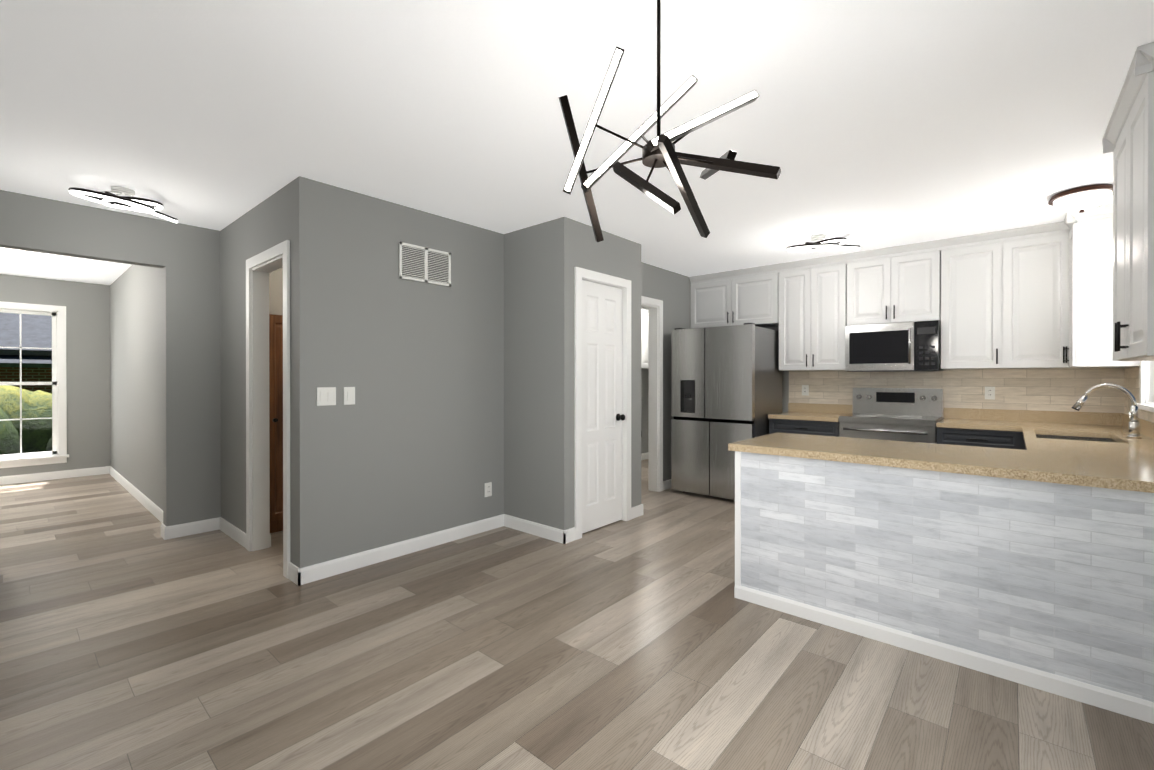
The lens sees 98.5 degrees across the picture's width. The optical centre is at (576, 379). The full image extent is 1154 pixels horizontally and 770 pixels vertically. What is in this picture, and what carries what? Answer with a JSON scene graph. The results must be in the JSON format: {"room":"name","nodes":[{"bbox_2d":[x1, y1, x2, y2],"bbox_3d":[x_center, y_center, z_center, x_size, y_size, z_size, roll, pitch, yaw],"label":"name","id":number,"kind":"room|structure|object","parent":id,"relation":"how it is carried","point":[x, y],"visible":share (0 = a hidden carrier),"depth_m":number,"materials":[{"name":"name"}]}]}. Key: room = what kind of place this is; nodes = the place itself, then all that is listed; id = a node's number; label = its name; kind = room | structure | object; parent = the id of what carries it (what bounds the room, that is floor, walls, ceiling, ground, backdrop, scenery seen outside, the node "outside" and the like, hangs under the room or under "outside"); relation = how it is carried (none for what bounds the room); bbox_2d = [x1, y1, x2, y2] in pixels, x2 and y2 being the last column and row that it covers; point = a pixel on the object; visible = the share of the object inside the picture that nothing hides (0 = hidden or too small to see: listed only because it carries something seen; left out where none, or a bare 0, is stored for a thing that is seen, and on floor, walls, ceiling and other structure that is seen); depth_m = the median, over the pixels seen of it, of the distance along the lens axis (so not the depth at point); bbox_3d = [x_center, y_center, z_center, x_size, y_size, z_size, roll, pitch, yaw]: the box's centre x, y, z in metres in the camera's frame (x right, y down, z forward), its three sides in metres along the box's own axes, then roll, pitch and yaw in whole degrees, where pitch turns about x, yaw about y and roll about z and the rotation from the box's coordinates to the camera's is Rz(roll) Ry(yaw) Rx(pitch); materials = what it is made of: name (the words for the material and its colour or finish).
{"room":"kitchen","nodes":[
{"label":"kitchen","id":0,"kind":"room"},
{"bbox_2d":[0,274,107,476],"bbox_3d":[-7.109,-0.005,5.758,0.110,2.520,2.490,0,0,41],"label":"wall","id":1,"kind":"structure","parent":0,"point":[86,304],"depth_m":6.45,"materials":[{"name":"grey paint"}]},
{"bbox_2d":[0,301,68,467],"bbox_3d":[-6.881,0.059,5.977,0.165,1.990,1.080,0,0,41],"label":"window","id":2,"kind":"structure","parent":1,"relation":"in","point":[57,454],"depth_m":6.29,"materials":[{"name":"white wood"}]},
{"bbox_2d":[0,467,103,484],"bbox_3d":[-7.072,1.205,5.710,0.014,0.100,2.460,0,0,41],"label":"baseboard","id":3,"kind":"structure","parent":1,"relation":"attached to","point":[4,480],"depth_m":6.24,"materials":[{"name":"white wood"}]},
{"bbox_2d":[108,265,162,509],"bbox_3d":[-4.774,-0.004,5.445,4.040,2.520,0.110,0,0,41],"label":"wall","id":4,"kind":"structure","parent":0,"point":[114,359],"depth_m":5.27,"materials":[{"name":"grey paint"}]},
{"bbox_2d":[104,466,162,523],"bbox_3d":[-4.778,1.206,5.360,3.930,0.100,0.030,0,0,41],"label":"baseboard","id":5,"kind":"structure","parent":4,"relation":"attached to","point":[145,501],"depth_m":5.22,"materials":[{"name":"white wood"}]},
{"bbox_2d":[0,190,282,526],"bbox_3d":[-2.579,-0.002,4.796,0.120,2.520,3.940,0,0,41],"label":"wall","id":6,"kind":"structure","parent":0,"point":[186,257],"depth_m":3.98,"materials":[{"name":"grey paint"}]},
{"bbox_2d":[161,518,215,539],"bbox_3d":[-3.145,1.211,4.050,0.014,0.100,0.334,0,0,41],"label":"baseboard","id":7,"kind":"structure","parent":6,"relation":"attached to","point":[180,530],"depth_m":4.03,"materials":[{"name":"white wood"}]},
{"bbox_2d":[220,184,287,532],"bbox_3d":[-2.375,0.002,3.722,1.600,2.520,0.110,0,0,41],"label":"wall","id":8,"kind":"structure","parent":0,"point":[265,226],"depth_m":3.90,"materials":[{"name":"grey paint"}]},
{"bbox_2d":[216,517,245,547],"bbox_3d":[-2.736,1.211,3.959,0.750,0.100,0.014,0,0,41],"label":"baseboard","id":9,"kind":"structure","parent":8,"relation":"attached to","point":[232,531],"depth_m":3.96,"materials":[{"name":"white wood"}]},
{"bbox_2d":[246,240,289,578],"bbox_3d":[-2.110,0.187,3.479,0.824,2.152,0.128,0,0,41],"label":"door frame","id":10,"kind":"structure","parent":8,"relation":"attached to","point":[261,266],"depth_m":3.67,"materials":[{"name":"white wood"}]},
{"bbox_2d":[288,176,499,567],"bbox_3d":[-0.908,0.000,4.087,0.130,2.520,2.590,0,0,41],"label":"wall","id":11,"kind":"structure","parent":0,"point":[464,384],"depth_m":3.48,"materials":[{"name":"grey paint"}]},
{"bbox_2d":[317,387,335,405],"bbox_3d":[-1.602,0.105,3.185,0.012,0.116,0.116,0,0,41],"label":"light switch","id":12,"kind":"object","parent":11,"relation":"attached to","point":[326,396],"depth_m":3.18,"materials":[{"name":"white plastic"}]},
{"bbox_2d":[344,387,354,404],"bbox_3d":[-1.506,0.105,3.295,0.012,0.116,0.072,0,0,41],"label":"light switch","id":13,"kind":"object","parent":11,"relation":"attached to","point":[349,392],"depth_m":3.29,"materials":[{"name":"white plastic"}]},
{"bbox_2d":[292,514,503,585],"bbox_3d":[-1.178,1.212,3.687,0.034,0.100,1.654,0,0,41],"label":"baseboard","id":14,"kind":"structure","parent":11,"relation":"attached to","point":[298,576],"depth_m":3.49,"materials":[{"name":"white wood"}]},
{"bbox_2d":[399,242,450,286],"bbox_3d":[-1.130,-0.858,3.720,0.014,0.260,0.430,0,0,41],"label":"air vent","id":15,"kind":"object","parent":11,"relation":"in","point":[423,264],"visible":1,"depth_m":3.71,"materials":[{"name":"white plastic"}]},
{"bbox_2d":[485,482,491,496],"bbox_3d":[-0.743,0.920,4.172,0.010,0.116,0.072,0,0,41],"label":"outlet","id":16,"kind":"object","parent":11,"relation":"attached to","point":[488,489],"visible":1,"depth_m":4.17,"materials":[{"name":"white plastic"}]},
{"bbox_2d":[500,220,551,526],"bbox_3d":[-0.366,0.000,4.145,0.570,2.520,0.150,0,0,41],"label":"wall","id":17,"kind":"structure","parent":0,"point":[525,253],"depth_m":4.12,"materials":[{"name":"grey paint"}]},
{"bbox_2d":[504,514,567,543],"bbox_3d":[-0.349,1.211,4.052,0.684,0.100,0.014,0,0,41],"label":"baseboard","id":18,"kind":"structure","parent":17,"relation":"attached to","point":[544,531],"depth_m":4.02,"materials":[{"name":"white wood"}]},
{"bbox_2d":[0,459,1153,769],"bbox_3d":[-1.420,1.298,4.744,10.200,0.080,9.100,0,0,41],"label":"floor","id":19,"kind":"structure","parent":0,"point":[130,639],"depth_m":2.19,"materials":[{"name":"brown wood"}]},
{"bbox_2d":[269,314,282,532],"bbox_3d":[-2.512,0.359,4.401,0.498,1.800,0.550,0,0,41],"label":"door","id":20,"kind":"structure","parent":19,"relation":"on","point":[276,407],"depth_m":4.11,"materials":[{"name":"brown wood"}]},
{"bbox_2d":[641,452,647,459],"bbox_3d":[0.314,1.201,6.947,0.014,0.100,3.100,0,0,41],"label":"baseboard","id":21,"kind":"structure","parent":19,"relation":"on","point":[644,456],"depth_m":7.79,"materials":[{"name":"white"}]},
{"bbox_2d":[671,323,781,499],"bbox_3d":[1.676,0.341,5.557,0.910,1.830,0.898,0,0,41],"label":"fridge","id":22,"kind":"object","parent":19,"relation":"on","point":[726,385],"visible":0.85,"depth_m":5.23,"materials":[{"name":"silver metal"}]},
{"bbox_2d":[768,370,855,433],"bbox_3d":[2.455,0.578,5.221,0.667,1.358,0.650,0,0,41],"label":"base cabinet","id":23,"kind":"object","parent":19,"relation":"on","point":[830,397],"depth_m":5.35,"materials":[{"name":"grey tile"}]},
{"bbox_2d":[802,385,808,395],"bbox_3d":[2.551,0.116,5.564,0.072,0.116,0.010,0,0,41],"label":"outlet","id":24,"kind":"object","parent":23,"relation":"attached to","point":[805,388],"depth_m":5.56,"materials":[{"name":"white plastic"}]},
{"bbox_2d":[728,430,1035,687],"bbox_3d":[1.628,0.818,2.762,1.298,0.895,0.795,0,0,41],"label":"base cabinet","id":25,"kind":"object","parent":19,"relation":"on","point":[996,537],"depth_m":2.39,"materials":[{"name":"grey tile"}]},
{"bbox_2d":[839,388,942,443],"bbox_3d":[2.979,0.671,4.733,0.754,1.175,0.696,0,0,41],"label":"range","id":26,"kind":"object","parent":19,"relation":"on","point":[907,414],"visible":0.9,"depth_m":4.72,"materials":[{"name":"silver metal"}]},
{"bbox_2d":[1016,366,1153,723],"bbox_3d":[3.123,0.585,3.007,0.630,1.358,3.133,0,0,41],"label":"kitchen counter","id":27,"kind":"object","parent":19,"relation":"on","point":[1095,499],"depth_m":1.98,"materials":[{"name":"grey tile"}]},
{"bbox_2d":[985,387,994,399],"bbox_3d":[3.749,0.119,4.518,0.072,0.116,0.010,0,0,41],"label":"outlet","id":28,"kind":"object","parent":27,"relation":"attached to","point":[989,392],"depth_m":4.51,"materials":[{"name":"white plastic"}]},
{"bbox_2d":[1036,435,1113,441],"bbox_3d":[3.326,0.506,3.320,0.390,0.193,0.750,0,0,41],"label":"undermount sink basin","id":29,"kind":"object","parent":27,"relation":"in","point":[1075,438],"visible":0.06,"depth_m":3.58,"materials":[{"name":"metal"}]},
{"bbox_2d":[1071,383,1141,437],"bbox_3d":[3.458,0.195,3.259,0.317,0.344,0.108,0,0,41],"label":"gooseneck faucet","id":30,"kind":"object","parent":27,"relation":"on","point":[1134,427],"visible":1,"depth_m":3.17,"materials":[{"name":"silver metal"}]},
{"bbox_2d":[0,0,1153,284],"bbox_3d":[-1.420,-1.312,4.736,10.200,0.100,9.100,0,0,41],"label":"ceiling","id":31,"kind":"structure","parent":0,"point":[870,124],"depth_m":2.31,"materials":[{"name":"white paint"}]},
{"bbox_2d":[68,186,177,222],"bbox_3d":[-2.976,-1.188,3.304,0.403,0.136,0.568,0,0,41],"label":"light","id":32,"kind":"object","parent":31,"relation":"attached to","point":[128,199],"visible":1,"depth_m":3.25,"materials":[{"name":"white plastic"}]},
{"bbox_2d":[558,0,780,241],"bbox_3d":[0.345,-0.856,1.607,0.625,0.788,0.667,0,0,41],"label":"sputnik chandelier","id":33,"kind":"object","parent":31,"relation":"hanging from","point":[658,151],"visible":1,"depth_m":1.51,"materials":[{"name":"brown metal"}]},
{"bbox_2d":[787,234,859,250],"bbox_3d":[2.133,-1.192,4.355,0.530,0.136,0.427,0,0,41],"label":"light","id":34,"kind":"object","parent":31,"relation":"attached to","point":[823,243],"visible":1,"depth_m":4.32,"materials":[{"name":"white plastic"}]},
{"bbox_2d":[1048,184,1112,212],"bbox_3d":[3.381,-1.208,3.332,0.330,0.172,0.330,0,0,41],"label":"flush-mount ceiling light","id":35,"kind":"object","parent":31,"relation":"attached to","point":[1081,199],"visible":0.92,"depth_m":3.26,"materials":[{"name":"white glass"}]},
{"bbox_2d":[552,217,640,529],"bbox_3d":[0.210,0.000,4.273,0.110,2.520,1.060,0,0,41],"label":"wall","id":36,"kind":"structure","parent":0,"point":[574,244],"depth_m":3.91,"materials":[{"name":"grey paint"}]},
{"bbox_2d":[575,267,630,539],"bbox_3d":[0.194,0.184,4.241,0.128,2.152,0.754,0,0,41],"label":"door frame","id":37,"kind":"structure","parent":36,"relation":"attached to","point":[581,274],"depth_m":4.29,"materials":[{"name":"white wood"}]},
{"bbox_2d":[582,280,624,533],"bbox_3d":[0.222,0.218,4.213,0.107,2.060,0.600,0,0,41],"label":"closet door","id":38,"kind":"structure","parent":36,"relation":"in","point":[603,417],"depth_m":4.23,"materials":[{"name":"white wood"}]},
{"bbox_2d":[631,504,642,515],"bbox_3d":[0.463,1.208,4.769,0.404,0.100,0.014,0,0,41],"label":"baseboard","id":39,"kind":"structure","parent":36,"relation":"attached to","point":[637,510],"depth_m":4.57,"materials":[{"name":"white wood"}]},
{"bbox_2d":[641,262,690,480],"bbox_3d":[0.916,-0.005,5.674,0.110,2.520,1.980,0,0,41],"label":"wall","id":40,"kind":"structure","parent":0,"point":[671,290],"depth_m":5.77,"materials":[{"name":"grey paint"}]},
{"bbox_2d":[641,309,648,368],"bbox_3d":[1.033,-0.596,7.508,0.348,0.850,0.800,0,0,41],"label":"window","id":41,"kind":"structure","parent":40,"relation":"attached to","point":[644,339],"depth_m":7.19,"materials":[{"name":"white"}]},
{"bbox_2d":[641,296,662,491],"bbox_3d":[0.633,0.180,5.351,0.146,2.152,0.864,0,0,41],"label":"door frame","id":42,"kind":"structure","parent":40,"relation":"attached to","point":[655,394],"depth_m":5.60,"materials":[{"name":"white wood"}]},
{"bbox_2d":[663,479,670,489],"bbox_3d":[1.295,1.204,6.018,0.014,0.100,1.010,0,0,41],"label":"baseboard","id":43,"kind":"structure","parent":40,"relation":"attached to","point":[666,484],"depth_m":5.71,"materials":[{"name":"white"}]},
{"bbox_2d":[763,326,1046,417],"bbox_3d":[3.085,-0.003,5.194,3.790,2.520,0.110,0,0,41],"label":"wall","id":44,"kind":"structure","parent":0,"point":[785,374],"depth_m":5.72,"materials":[{"name":"grey paint"}]},
{"bbox_2d":[689,203,1139,370],"bbox_3d":[2.770,-0.681,4.912,3.673,1.158,0.723,0,0,41],"label":"upper cabinet","id":45,"kind":"object","parent":44,"relation":"attached to","point":[1038,296],"visible":0.94,"depth_m":4.39,"materials":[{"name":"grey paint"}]},
{"bbox_2d":[845,320,942,371],"bbox_3d":[3.061,-0.310,4.823,0.754,0.454,0.448,0,0,41],"label":"over-the-range microwave","id":46,"kind":"object","parent":45,"relation":"attached to","point":[901,347],"visible":0.98,"depth_m":4.66,"materials":[{"name":"silver metal"}]},
{"bbox_3d":[2.409,0.009,1.622,0.110,2.520,6.160,0,0,41],"label":"wall","id":47,"kind":"structure","parent":0,"visible":0},
{"bbox_2d":[1102,42,1153,360],"bbox_3d":[2.548,-0.672,2.123,0.338,1.158,0.970,0,0,41],"label":"upper cabinet","id":48,"kind":"object","parent":47,"relation":"attached to","point":[1128,139],"visible":1,"depth_m":2.10,"materials":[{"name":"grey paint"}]},
{"bbox_2d":[1137,361,1153,411],"bbox_3d":[3.627,-0.354,3.054,0.160,1.095,1.030,0,0,41],"label":"kitchen window","id":49,"kind":"structure","parent":47,"relation":"in","point":[1146,403],"depth_m":3.40,"materials":[{"name":"white"}]},
{"label":"outside","id":50,"kind":"structure","parent":0,"visible":0},
{"bbox_3d":[-26.062,2.500,22.746,50.400,0.200,80.000,0,0,41],"label":"ground","id":51,"kind":"structure","parent":50,"visible":0},
{"bbox_2d":[0,385,51,454],"bbox_3d":[-8.457,1.331,7.637,2.103,2.557,7.727,0,0,41],"label":"hedge","id":52,"kind":"object","parent":51,"relation":"on","point":[36,435],"visible":0.06,"depth_m":7.44,"materials":[{"name":"green plant"}]},
{"bbox_2d":[0,313,51,393],"bbox_3d":[-17.615,-0.453,14.033,8.575,5.763,18.000,0,0,41],"label":"house","id":53,"kind":"structure","parent":51,"relation":"on","point":[36,331],"depth_m":12.80,"materials":[{"name":"brick"}]}
]}

